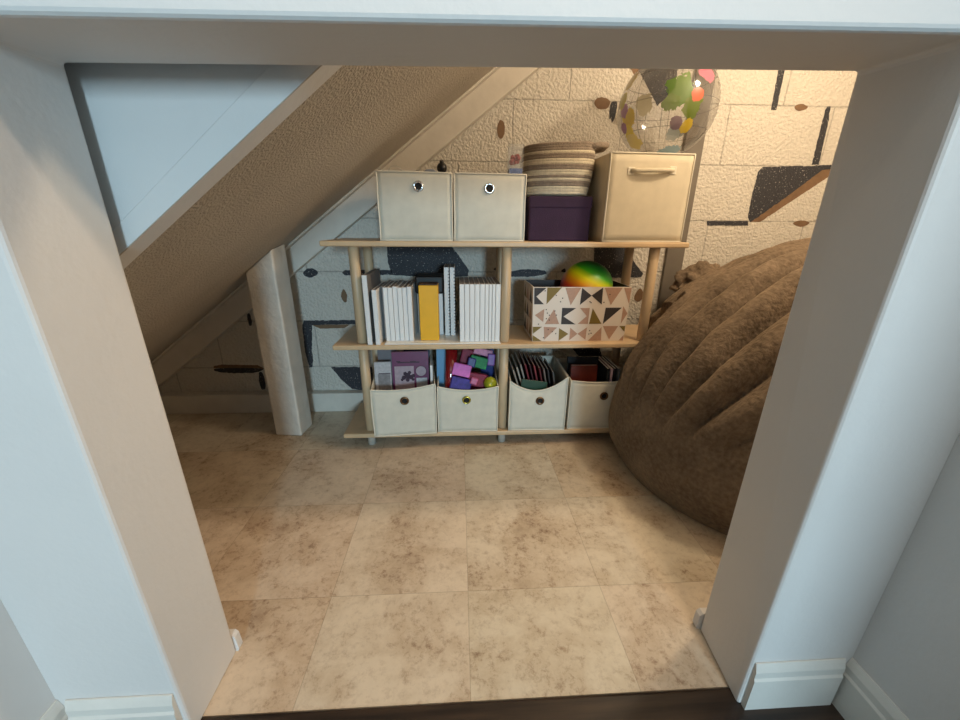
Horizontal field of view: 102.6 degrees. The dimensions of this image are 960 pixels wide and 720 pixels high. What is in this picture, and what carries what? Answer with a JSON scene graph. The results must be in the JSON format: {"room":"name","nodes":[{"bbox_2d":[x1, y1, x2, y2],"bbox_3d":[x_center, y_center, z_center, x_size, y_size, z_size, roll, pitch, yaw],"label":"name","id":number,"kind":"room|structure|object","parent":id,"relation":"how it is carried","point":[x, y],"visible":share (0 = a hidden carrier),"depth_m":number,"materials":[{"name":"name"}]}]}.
{"room":"hallway","nodes":[
{"label":"hallway","id":0,"kind":"room"},
{"bbox_2d":[0,599,54,719],"bbox_3d":[-0.645,-0.423,-0.285,0.080,2.550,1.010,-1,19,-3],"label":"wall","id":1,"kind":"structure","parent":0,"point":[25,694],"depth_m":0.53,"materials":[{"name":"white paint"}]},
{"bbox_2d":[39,700,67,719],"bbox_3d":[-0.608,0.729,0.121,0.009,0.106,1.009,-1,19,-3],"label":"baseboard","id":2,"kind":"structure","parent":1,"relation":"attached to","point":[56,711],"depth_m":0.57,"materials":[{"name":"white paint"}]},
{"bbox_2d":[64,62,342,269],"bbox_3d":[0.083,-0.631,0.401,3.260,2.602,0.035,-1,19,-3],"label":"wall","id":3,"kind":"structure","parent":0,"point":[138,120],"depth_m":0.47,"materials":[{"name":"white paint"}]},
{"bbox_2d":[112,65,321,255],"bbox_3d":[0.082,-0.589,0.418,3.260,2.510,0.042,-1,19,-3],"label":"trim","id":4,"kind":"structure","parent":3,"relation":"attached to","point":[275,84],"depth_m":0.48,"materials":[{"name":"white paint"}]},
{"bbox_2d":[124,65,493,361],"bbox_3d":[0.056,-0.803,0.894,3.260,2.580,1.001,-1,19,-3],"label":"ceiling","id":5,"kind":"structure","parent":0,"point":[360,116],"depth_m":0.82,"materials":[{"name":"paint"}]},
{"bbox_2d":[166,411,729,716],"bbox_3d":[0.078,0.414,1.288,3.320,0.060,1.270,-1,19,-3],"label":"floor","id":6,"kind":"structure","parent":0,"point":[349,573],"depth_m":0.94,"materials":[{"name":"tile"}]},
{"bbox_2d":[319,238,688,444],"bbox_3d":[0.082,-0.069,1.459,1.175,0.738,0.270,-1,19,-3],"label":"shelving unit","id":7,"kind":"object","parent":6,"relation":"on","point":[511,336],"visible":0.52,"depth_m":1.33,"materials":[{"name":"brown wood"}]},
{"bbox_2d":[361,268,380,344],"bbox_3d":[-0.377,-0.196,1.366,0.016,0.232,0.215,-1,19,-3],"label":"book","id":8,"kind":"object","parent":7,"relation":"on","point":[370,280],"visible":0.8,"depth_m":1.28,"materials":[{"name":"grey paper"}]},
{"bbox_2d":[371,282,385,344],"bbox_3d":[-0.350,-0.172,1.368,0.015,0.185,0.200,-1,19,-3],"label":"book","id":9,"kind":"object","parent":7,"relation":"on","point":[377,302],"visible":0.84,"depth_m":1.29,"materials":[{"name":"grey paper"}]},
{"bbox_2d":[381,280,390,339],"bbox_3d":[-0.333,-0.187,1.397,0.006,0.185,0.170,-1,19,-3],"label":"book","id":10,"kind":"object","parent":7,"relation":"on","point":[389,280],"visible":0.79,"depth_m":1.32,"materials":[{"name":"grey paper"}]},
{"bbox_2d":[370,361,436,436],"bbox_3d":[-0.285,0.142,1.477,0.227,0.202,0.242,-2,19,-8],"label":"fabric bin","id":11,"kind":"object","parent":7,"relation":"on","point":[412,411],"visible":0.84,"depth_m":1.37,"materials":[{"name":"beige fabric"}]},
{"bbox_2d":[374,361,391,389],"bbox_3d":[-0.354,0.127,1.427,0.058,0.250,0.023,-2,19,-7],"label":"book","id":12,"kind":"object","parent":11,"relation":"in","point":[383,379],"visible":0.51,"depth_m":1.40,"materials":[{"name":"white paper"}]},
{"bbox_2d":[377,350,395,389],"bbox_3d":[-0.348,0.094,1.468,0.068,0.287,0.037,-2,19,-6],"label":"folder","id":13,"kind":"object","parent":11,"relation":"in","point":[383,355],"visible":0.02,"depth_m":1.44,"materials":[{"name":"white"}]},
{"bbox_2d":[391,351,428,389],"bbox_3d":[-0.256,0.106,1.440,0.132,0.284,0.040,-2,19,-6],"label":"book","id":14,"kind":"object","parent":11,"relation":"in","point":[410,369],"visible":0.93,"depth_m":1.42,"materials":[{"name":"purple paper"}]},
{"bbox_2d":[404,349,430,384],"bbox_3d":[-0.242,0.082,1.504,0.098,0.288,0.035,-1,19,-5],"label":"notebook","id":15,"kind":"object","parent":11,"relation":"in","point":[428,350],"visible":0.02,"depth_m":1.48,"materials":[{"name":"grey paper"}]},
{"bbox_2d":[430,355,432,383],"bbox_3d":[-0.183,0.115,1.473,0.009,0.245,0.120,-2,19,-7],"label":"book","id":16,"kind":"object","parent":11,"relation":"in","point":[431,362],"visible":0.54,"depth_m":1.39,"materials":[{"name":"white paper"}]},
{"bbox_2d":[375,170,453,240],"bbox_3d":[-0.202,-0.502,1.276,0.227,0.200,0.244,-1,19,-3],"label":"fabric bin","id":17,"kind":"object","parent":7,"relation":"on","point":[412,205],"visible":1,"depth_m":1.17,"materials":[{"name":"beige fabric"}]},
{"bbox_2d":[425,160,446,171],"bbox_3d":[-0.148,-0.535,1.290,0.078,0.242,0.033,-1,19,-3],"label":"toy","id":18,"kind":"object","parent":17,"relation":"in","point":[441,167],"visible":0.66,"depth_m":1.25,"materials":[{"name":"black plastic"}]},
{"bbox_2d":[385,326,500,344],"bbox_3d":[-0.132,-0.095,1.425,0.395,0.004,0.238,-1,19,-3],"label":"paper sheet","id":19,"kind":"object","parent":7,"relation":"on","point":[444,339],"visible":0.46,"depth_m":1.33,"materials":[{"name":"white paper"}]},
{"bbox_2d":[383,280,393,340],"bbox_3d":[-0.320,-0.182,1.385,0.015,0.184,0.175,-1,19,-3],"label":"book","id":20,"kind":"object","parent":19,"relation":"on","point":[385,290],"visible":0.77,"depth_m":1.30,"materials":[{"name":"grey paper"}]},
{"bbox_2d":[387,281,397,340],"bbox_3d":[-0.304,-0.181,1.383,0.015,0.184,0.175,-1,19,-3],"label":"book","id":21,"kind":"object","parent":19,"relation":"on","point":[390,291],"visible":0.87,"depth_m":1.30,"materials":[{"name":"grey paper"}]},
{"bbox_2d":[392,280,403,340],"bbox_3d":[-0.288,-0.184,1.386,0.015,0.187,0.175,-1,19,-3],"label":"book","id":22,"kind":"object","parent":19,"relation":"on","point":[394,288],"visible":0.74,"depth_m":1.30,"materials":[{"name":"grey paper"}]},
{"bbox_2d":[397,281,407,340],"bbox_3d":[-0.273,-0.182,1.385,0.015,0.184,0.175,-1,19,-3],"label":"book","id":23,"kind":"object","parent":19,"relation":"on","point":[399,288],"visible":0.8,"depth_m":1.30,"materials":[{"name":"grey paper"}]},
{"bbox_2d":[402,280,410,340],"bbox_3d":[-0.257,-0.182,1.388,0.015,0.184,0.175,-1,19,-3],"label":"book","id":24,"kind":"object","parent":19,"relation":"on","point":[404,288],"visible":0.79,"depth_m":1.31,"materials":[{"name":"grey paper"}]},
{"bbox_2d":[407,280,418,340],"bbox_3d":[-0.241,-0.183,1.386,0.015,0.187,0.175,-1,19,-3],"label":"book","id":25,"kind":"object","parent":19,"relation":"on","point":[411,294],"visible":0.94,"depth_m":1.33,"materials":[{"name":"grey paper"}]},
{"bbox_2d":[417,294,420,334],"bbox_3d":[-0.219,-0.184,1.443,0.016,0.150,0.120,-1,19,-3],"label":"book","id":26,"kind":"object","parent":19,"relation":"on","point":[417,294],"visible":0.3,"depth_m":1.39,"materials":[{"name":"grey paper"}]},
{"bbox_2d":[415,273,443,293],"bbox_3d":[-0.181,-0.280,1.397,0.100,0.062,0.104,-1,19,-3],"label":"case","id":27,"kind":"object","parent":26,"relation":"on","point":[420,277],"visible":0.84,"depth_m":1.35,"materials":[{"name":"black plastic"}]},
{"bbox_2d":[418,282,439,339],"bbox_3d":[-0.175,-0.170,1.338,0.064,0.194,0.058,-1,19,-3],"label":"book","id":28,"kind":"object","parent":19,"relation":"on","point":[428,291],"visible":1,"depth_m":1.31,"materials":[{"name":"yellow paper"}]},
{"bbox_2d":[439,291,444,333],"bbox_3d":[-0.145,-0.184,1.447,0.016,0.150,0.120,-1,19,-3],"label":"book","id":29,"kind":"object","parent":19,"relation":"on","point":[441,296],"visible":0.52,"depth_m":1.40,"materials":[{"name":"grey paper"}]},
{"bbox_2d":[444,264,450,334],"bbox_3d":[-0.119,-0.227,1.429,0.021,0.243,0.144,-1,19,-3],"label":"spiral notebook","id":30,"kind":"object","parent":19,"relation":"on","point":[446,266],"visible":0.99,"depth_m":1.37,"materials":[{"name":"grey paper"}]},
{"bbox_2d":[450,264,455,334],"bbox_3d":[-0.099,-0.227,1.430,0.021,0.243,0.144,-1,19,-3],"label":"spiral notebook","id":31,"kind":"object","parent":19,"relation":"on","point":[452,266],"visible":1,"depth_m":1.37,"materials":[{"name":"grey paper"}]},
{"bbox_2d":[459,277,464,341],"bbox_3d":[-0.066,-0.189,1.391,0.016,0.197,0.200,-1,19,-3],"label":"book","id":32,"kind":"object","parent":19,"relation":"on","point":[461,279],"visible":0.99,"depth_m":1.30,"materials":[{"name":"grey paper"}]},
{"bbox_2d":[464,277,469,341],"bbox_3d":[-0.049,-0.189,1.392,0.016,0.197,0.200,-1,19,-3],"label":"book","id":33,"kind":"object","parent":19,"relation":"on","point":[466,280],"visible":0.88,"depth_m":1.30,"materials":[{"name":"grey paper"}]},
{"bbox_2d":[468,277,474,341],"bbox_3d":[-0.031,-0.190,1.393,0.016,0.197,0.200,-1,19,-3],"label":"book","id":34,"kind":"object","parent":19,"relation":"on","point":[471,281],"visible":0.89,"depth_m":1.30,"materials":[{"name":"grey paper"}]},
{"bbox_2d":[473,277,479,341],"bbox_3d":[-0.014,-0.190,1.394,0.016,0.197,0.200,-1,19,-3],"label":"book","id":35,"kind":"object","parent":19,"relation":"on","point":[476,282],"visible":0.87,"depth_m":1.30,"materials":[{"name":"grey paper"}]},
{"bbox_2d":[477,277,484,341],"bbox_3d":[0.003,-0.190,1.395,0.016,0.197,0.200,-1,19,-3],"label":"book","id":36,"kind":"object","parent":19,"relation":"on","point":[482,284],"visible":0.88,"depth_m":1.30,"materials":[{"name":"grey paper"}]},
{"bbox_2d":[482,277,488,340],"bbox_3d":[0.018,-0.190,1.395,0.012,0.197,0.200,-1,19,-3],"label":"book","id":37,"kind":"object","parent":19,"relation":"on","point":[483,278],"visible":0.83,"depth_m":1.30,"materials":[{"name":"grey paper"}]},
{"bbox_2d":[485,277,491,340],"bbox_3d":[0.030,-0.190,1.396,0.010,0.197,0.200,-1,19,-3],"label":"book","id":38,"kind":"object","parent":19,"relation":"on","point":[487,278],"visible":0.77,"depth_m":1.31,"materials":[{"name":"grey paper"}]},
{"bbox_2d":[488,277,495,340],"bbox_3d":[0.041,-0.190,1.397,0.010,0.197,0.200,-1,19,-3],"label":"book","id":39,"kind":"object","parent":19,"relation":"on","point":[490,278],"visible":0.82,"depth_m":1.30,"materials":[{"name":"grey paper"}]},
{"bbox_2d":[491,277,500,340],"bbox_3d":[0.055,-0.191,1.397,0.016,0.197,0.200,-1,19,-3],"label":"book","id":40,"kind":"object","parent":19,"relation":"on","point":[498,285],"visible":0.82,"depth_m":1.30,"materials":[{"name":"grey paper"}]},
{"bbox_2d":[437,360,498,431],"bbox_3d":[-0.050,0.134,1.506,0.223,0.202,0.240,-1,19,-3],"label":"fabric bin","id":41,"kind":"object","parent":7,"relation":"on","point":[458,410],"visible":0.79,"depth_m":1.40,"materials":[{"name":"beige fabric"}]},
{"bbox_2d":[436,349,445,387],"bbox_3d":[-0.136,0.099,1.451,0.050,0.292,0.024,-1,19,-3],"label":"folder","id":42,"kind":"object","parent":41,"relation":"in","point":[440,353],"visible":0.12,"depth_m":1.43,"materials":[{"name":"blue"}]},
{"bbox_2d":[445,349,457,387],"bbox_3d":[-0.112,0.102,1.427,0.066,0.299,0.043,-13,24,-34],"label":"book","id":43,"kind":"object","parent":41,"relation":"in","point":[451,354],"visible":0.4,"depth_m":1.38,"materials":[{"name":"red paper"}]},
{"bbox_2d":[470,386,483,389],"bbox_3d":[-0.047,0.163,1.482,0.120,0.144,0.089,-1,19,-3],"label":"block","id":44,"kind":"object","parent":41,"relation":"in","point":[472,387],"visible":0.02,"depth_m":1.45,"materials":[{"name":"plastic"}]},
{"bbox_2d":[449,375,470,389],"bbox_3d":[-0.072,0.086,1.413,0.085,0.072,0.060,-1,19,-3],"label":"block","id":45,"kind":"object","parent":44,"relation":"on","point":[457,382],"visible":0.82,"depth_m":1.39,"materials":[{"name":"plastic"}]},
{"bbox_2d":[452,362,471,377],"bbox_3d":[-0.068,0.035,1.408,0.075,0.066,0.059,-1,19,-3],"label":"block","id":46,"kind":"object","parent":45,"relation":"on","point":[459,369],"visible":0.84,"depth_m":1.38,"materials":[{"name":"pink plastic"}]},
{"bbox_2d":[468,371,487,387],"bbox_3d":[-0.011,0.072,1.430,0.079,0.070,0.060,-1,19,-3],"label":"block","id":47,"kind":"object","parent":44,"relation":"on","point":[481,377],"visible":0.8,"depth_m":1.41,"materials":[{"name":"plastic"}]},
{"bbox_2d":[470,377,477,384],"bbox_3d":[-0.023,0.076,1.397,0.031,0.034,0.031,-2,19,-8],"label":"block","id":48,"kind":"object","parent":47,"relation":"on","point":[473,380],"visible":1,"depth_m":1.39,"materials":[{"name":"plastic"}]},
{"bbox_2d":[470,354,487,369],"bbox_3d":[-0.008,0.007,1.431,0.075,0.065,0.059,-1,19,-3],"label":"block","id":49,"kind":"object","parent":47,"relation":"on","point":[481,362],"visible":0.85,"depth_m":1.41,"materials":[{"name":"green plastic"}]},
{"bbox_2d":[459,349,474,363],"bbox_3d":[-0.048,-0.012,1.443,0.062,0.072,0.043,-1,19,-3],"label":"block","id":50,"kind":"object","parent":49,"relation":"on","point":[465,353],"visible":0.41,"depth_m":1.43,"materials":[{"name":"plastic"}]},
{"bbox_2d":[467,357,475,367],"bbox_3d":[-0.031,0.008,1.412,0.036,0.043,0.038,-2,19,-6],"label":"block","id":51,"kind":"object","parent":49,"relation":"on","point":[471,361],"visible":0.88,"depth_m":1.40,"materials":[{"name":"blue plastic"}]},
{"bbox_2d":[473,349,492,356],"bbox_3d":[0.010,-0.030,1.434,0.074,0.047,0.046,-1,19,-3],"label":"block","id":52,"kind":"object","parent":49,"relation":"on","point":[484,352],"visible":0.73,"depth_m":1.42,"materials":[{"name":"pink plastic"}]},
{"bbox_2d":[487,354,494,365],"bbox_3d":[0.040,-0.001,1.425,0.032,0.050,0.040,-1,19,-4],"label":"block","id":53,"kind":"object","parent":49,"relation":"on","point":[491,357],"visible":0.96,"depth_m":1.41,"materials":[{"name":"plastic"}]},
{"bbox_2d":[481,349,493,388],"bbox_3d":[0.028,0.080,1.510,0.050,0.290,0.020,-1,19,-3],"label":"block","id":54,"kind":"object","parent":41,"relation":"in","point":[489,371],"visible":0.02,"depth_m":1.50,"materials":[{"name":"blue"}]},
{"bbox_2d":[484,377,496,387],"bbox_3d":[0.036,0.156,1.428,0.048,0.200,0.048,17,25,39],"label":"ball","id":55,"kind":"object","parent":41,"relation":"in","point":[489,382],"visible":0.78,"depth_m":1.39,"materials":[{"name":"yellow plastic"}]},
{"bbox_2d":[454,172,526,241],"bbox_3d":[0.024,-0.504,1.290,0.222,0.198,0.245,-1,19,-3],"label":"fabric bin","id":56,"kind":"object","parent":7,"relation":"on","point":[487,206],"visible":1,"depth_m":1.18,"materials":[{"name":"beige fabric"}]},
{"bbox_2d":[508,154,521,173],"bbox_3d":[0.107,-0.518,1.202,0.044,0.272,0.042,-1,19,-3],"label":"clear tumbler","id":57,"kind":"object","parent":56,"relation":"in","point":[515,159],"visible":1,"depth_m":1.16,"materials":[{"name":"clear glass"}]},
{"bbox_2d":[506,356,568,430],"bbox_3d":[0.207,0.124,1.517,0.214,0.217,0.240,0,19,-2],"label":"fabric bin","id":58,"kind":"object","parent":7,"relation":"on","point":[527,409],"visible":0.78,"depth_m":1.42,"materials":[{"name":"beige fabric"}]},
{"bbox_2d":[508,356,518,385],"bbox_3d":[0.152,0.113,1.512,0.077,0.224,0.160,-1,19,-3],"label":"booklet","id":59,"kind":"object","parent":58,"relation":"in","point":[512,368],"visible":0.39,"depth_m":1.43,"materials":[{"name":"white"}]},
{"bbox_2d":[511,354,520,385],"bbox_3d":[0.165,0.108,1.518,0.076,0.231,0.160,-1,19,-3],"label":"booklet","id":60,"kind":"object","parent":58,"relation":"in","point":[514,362],"visible":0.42,"depth_m":1.46,"materials":[{"name":"white paper"}]},
{"bbox_2d":[514,352,524,379],"bbox_3d":[0.178,0.103,1.523,0.074,0.237,0.160,-1,19,-3],"label":"booklet","id":61,"kind":"object","parent":58,"relation":"in","point":[516,356],"visible":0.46,"depth_m":1.47,"materials":[{"name":"white paper"}]},
{"bbox_2d":[518,351,529,379],"bbox_3d":[0.192,0.103,1.511,0.072,0.244,0.160,-1,19,-3],"label":"booklet","id":62,"kind":"object","parent":58,"relation":"in","point":[524,367],"visible":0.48,"depth_m":1.46,"materials":[{"name":"paper"}]},
{"bbox_2d":[522,351,533,379],"bbox_3d":[0.207,0.103,1.518,0.066,0.239,0.160,-1,19,-3],"label":"booklet","id":63,"kind":"object","parent":58,"relation":"in","point":[528,365],"visible":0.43,"depth_m":1.46,"materials":[{"name":"paper"}]},
{"bbox_2d":[526,352,537,380],"bbox_3d":[0.222,0.104,1.526,0.061,0.234,0.160,-1,19,-3],"label":"booklet","id":64,"kind":"object","parent":58,"relation":"in","point":[533,368],"visible":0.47,"depth_m":1.46,"materials":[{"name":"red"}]},
{"bbox_2d":[520,379,546,389],"bbox_3d":[0.188,0.160,1.433,0.119,0.190,0.013,-1,19,-3],"label":"folder","id":65,"kind":"object","parent":58,"relation":"in","point":[525,383],"visible":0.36,"depth_m":1.41,"materials":[{"name":"green paper"}]},
{"bbox_2d":[531,354,541,380],"bbox_3d":[0.238,0.110,1.516,0.056,0.229,0.160,-1,19,-3],"label":"booklet","id":66,"kind":"object","parent":58,"relation":"in","point":[538,370],"visible":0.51,"depth_m":1.46,"materials":[{"name":"paper"}]},
{"bbox_2d":[535,355,546,387],"bbox_3d":[0.252,0.110,1.523,0.051,0.224,0.160,-1,19,-3],"label":"booklet","id":67,"kind":"object","parent":58,"relation":"in","point":[536,357],"visible":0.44,"depth_m":1.46,"materials":[{"name":"white"}]},
{"bbox_2d":[539,356,550,387],"bbox_3d":[0.267,0.111,1.531,0.047,0.219,0.160,-1,19,-3],"label":"booklet","id":68,"kind":"object","parent":58,"relation":"in","point":[540,358],"visible":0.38,"depth_m":1.46,"materials":[{"name":"white"}]},
{"bbox_2d":[543,358,554,386],"bbox_3d":[0.282,0.117,1.521,0.042,0.214,0.160,-1,19,-3],"label":"booklet","id":69,"kind":"object","parent":58,"relation":"in","point":[551,372],"visible":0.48,"depth_m":1.46,"materials":[{"name":"white"}]},
{"bbox_2d":[524,196,592,240],"bbox_3d":[0.253,-0.486,1.329,0.205,0.137,0.195,-1,19,-3],"label":"box","id":70,"kind":"object","parent":7,"relation":"on","point":[547,218],"visible":0.8,"depth_m":1.24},
{"bbox_2d":[521,141,609,196],"bbox_3d":[0.275,-0.629,1.276,0.283,0.164,0.232,1,19,1],"label":"rope basket","id":71,"kind":"object","parent":70,"relation":"on","point":[550,168],"visible":0.94,"depth_m":1.19,"materials":[{"name":"beige fabric"}]},
{"bbox_2d":[524,280,631,340],"bbox_3d":[0.343,-0.188,1.420,0.340,0.190,0.186,-1,19,-3],"label":"patterned box","id":72,"kind":"object","parent":7,"relation":"on","point":[552,312],"visible":0.99,"depth_m":1.34,"materials":[{"name":"beige"}]},
{"bbox_3d":[0.343,-0.139,1.437,0.290,0.077,0.165,-1,19,-3],"label":"folded cloth","id":73,"kind":"object","parent":72,"relation":"in","visible":0},
{"bbox_2d":[560,261,612,286],"bbox_3d":[0.387,-0.266,1.401,0.186,0.186,0.186,-1,19,-3],"label":"ball","id":74,"kind":"object","parent":73,"relation":"on","point":[583,273],"visible":0.56,"depth_m":1.33,"materials":[{"name":"plastic"}]},
{"bbox_2d":[556,358,621,428],"bbox_3d":[0.429,0.127,1.534,0.216,0.202,0.241,-1,19,-3],"label":"fabric bin","id":75,"kind":"object","parent":7,"relation":"on","point":[588,403],"visible":0.48,"depth_m":1.43,"materials":[{"name":"beige fabric"}]},
{"bbox_2d":[566,356,598,381],"bbox_3d":[0.403,0.102,1.532,0.120,0.240,0.038,-1,19,-3],"label":"book","id":76,"kind":"object","parent":75,"relation":"in","point":[571,360],"visible":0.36,"depth_m":1.50,"materials":[{"name":"black paper"}]},
{"bbox_2d":[570,364,597,381],"bbox_3d":[0.394,0.128,1.481,0.100,0.225,0.036,-1,19,-3],"label":"book","id":77,"kind":"object","parent":75,"relation":"in","point":[583,372],"visible":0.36,"depth_m":1.46,"materials":[{"name":"red paper"}]},
{"bbox_2d":[597,359,609,381],"bbox_3d":[0.468,0.114,1.520,0.010,0.225,0.150,-1,19,-3],"label":"book","id":78,"kind":"object","parent":75,"relation":"in","point":[603,372],"visible":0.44,"depth_m":1.46,"materials":[{"name":"black paper"}]},
{"bbox_2d":[598,356,612,381],"bbox_3d":[0.481,0.114,1.520,0.010,0.225,0.150,-1,19,-3],"label":"book","id":79,"kind":"object","parent":75,"relation":"in","point":[600,358],"visible":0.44,"depth_m":1.43,"materials":[{"name":"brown paper"}]},
{"bbox_2d":[600,356,616,381],"bbox_3d":[0.494,0.114,1.521,0.010,0.225,0.150,-1,19,-3],"label":"book","id":80,"kind":"object","parent":75,"relation":"in","point":[602,357],"visible":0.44,"depth_m":1.43,"materials":[{"name":"black paper"}]},
{"bbox_2d":[603,356,619,380],"bbox_3d":[0.507,0.113,1.522,0.010,0.225,0.150,-1,19,-3],"label":"book","id":81,"kind":"object","parent":75,"relation":"in","point":[606,357],"visible":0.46,"depth_m":1.43,"materials":[{"name":"grey paper"}]},
{"bbox_2d":[587,151,695,241],"bbox_3d":[0.513,-0.532,1.287,0.269,0.259,0.241,-1,19,-5],"label":"fabric bin","id":82,"kind":"object","parent":7,"relation":"on","point":[637,196],"visible":0.92,"depth_m":1.20,"materials":[{"name":"beige fabric"}]},
{"bbox_2d":[620,69,720,152],"bbox_3d":[0.597,-0.810,1.229,0.296,0.308,0.296,-1,19,-3],"label":"globe","id":83,"kind":"object","parent":82,"relation":"on","point":[681,91],"visible":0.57,"depth_m":1.13,"materials":[{"name":"clear plastic"}]},
{"bbox_2d":[608,238,810,534],"bbox_3d":[0.997,0.007,1.213,1.067,0.768,0.946,-1,19,-3],"label":"bean bag","id":84,"kind":"object","parent":6,"relation":"on","point":[687,404],"visible":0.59,"depth_m":1.07,"materials":[{"name":"brown fabric"}]},
{"bbox_2d":[0,0,959,719],"bbox_3d":[0.118,-0.621,0.294,3.320,2.550,0.132,-1,19,-3],"label":"wall","id":85,"kind":"structure","parent":0,"point":[107,582],"depth_m":0.46,"materials":[{"name":"white paint"}]},
{"bbox_2d":[65,694,182,719],"bbox_3d":[-0.547,0.562,0.597,0.155,0.106,0.009,-1,19,-3],"label":"baseboard","id":86,"kind":"structure","parent":85,"relation":"attached to","point":[162,706],"depth_m":0.58,"materials":[{"name":"white paint"}]},
{"bbox_2d":[741,658,845,709],"bbox_3d":[0.532,0.551,0.652,0.155,0.106,0.009,-1,19,-3],"label":"baseboard","id":87,"kind":"structure","parent":85,"relation":"attached to","point":[800,683],"depth_m":0.65,"materials":[{"name":"white paint"}]},
{"bbox_2d":[158,68,856,392],"bbox_3d":[0.057,-1.011,1.407,3.320,2.550,0.102,-1,19,-3],"label":"wall","id":88,"kind":"structure","parent":0,"point":[770,145],"depth_m":1.52,"materials":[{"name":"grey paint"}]},
{"bbox_2d":[246,244,311,434],"bbox_3d":[-0.747,-0.057,1.437,0.104,0.718,0.094,1,19,3],"label":"post","id":89,"kind":"object","parent":88,"relation":"attached to","point":[268,280],"depth_m":1.40,"materials":[{"name":"white paint"}]},
{"bbox_2d":[160,389,436,413],"bbox_3d":[0.052,0.174,1.748,3.320,0.088,0.038,-1,19,-3],"label":"baseboard","id":90,"kind":"structure","parent":88,"relation":"attached to","point":[320,400],"depth_m":1.68,"materials":[{"name":"white wood"}]},
{"bbox_2d":[151,67,539,387],"bbox_3d":[0.030,-0.939,1.355,3.260,2.546,0.040,-1,19,-3],"label":"trim","id":91,"kind":"structure","parent":88,"relation":"attached to","point":[505,80],"depth_m":1.44,"materials":[{"name":"white wood"}]},
{"bbox_2d":[656,69,716,310],"bbox_3d":[0.806,-0.622,1.524,0.074,1.750,0.016,-1,19,-3],"label":"trim","id":92,"kind":"structure","parent":88,"relation":"attached to","point":[693,142],"depth_m":1.47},
{"bbox_2d":[201,688,844,719],"bbox_3d":[-0.026,0.638,0.644,2.900,0.062,0.080,-1,19,-3],"label":"floor","id":93,"kind":"structure","parent":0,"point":[717,703],"depth_m":0.66,"materials":[{"name":"brown wood"}]},
{"bbox_2d":[853,434,959,719],"bbox_3d":[0.713,-0.413,-0.286,0.100,2.550,1.160,-1,19,-3],"label":"wall","id":94,"kind":"structure","parent":0,"point":[909,646],"depth_m":0.54,"materials":[{"name":"white paint"}]},
{"bbox_2d":[831,658,908,719],"bbox_3d":[0.650,0.740,0.115,0.009,0.106,1.159,-1,19,-3],"label":"baseboard","id":95,"kind":"structure","parent":94,"relation":"attached to","point":[858,696],"depth_m":0.62,"materials":[{"name":"white paint"}]},
{"bbox_3d":[-1.610,-0.795,0.756,0.080,2.550,1.298,-1,19,-3],"label":"wall","id":96,"kind":"structure","parent":0,"visible":0},
{"bbox_2d":[229,629,242,650],"bbox_3d":[-1.008,0.550,0.721,1.080,0.042,0.013,-1,19,-3],"label":"baseboard","id":97,"kind":"structure","parent":96,"relation":"attached to","point":[235,635],"depth_m":0.74,"materials":[{"name":"white paint"}]},
{"bbox_3d":[1.786,-0.831,0.931,0.080,2.550,1.298,-1,19,-3],"label":"wall","id":98,"kind":"structure","parent":0,"visible":0},
{"bbox_2d":[692,607,706,628],"bbox_3d":[1.102,0.528,0.830,1.314,0.042,0.013,-1,19,-3],"label":"baseboard","id":99,"kind":"structure","parent":98,"relation":"attached to","point":[698,618],"depth_m":0.79,"materials":[{"name":"white paint"}]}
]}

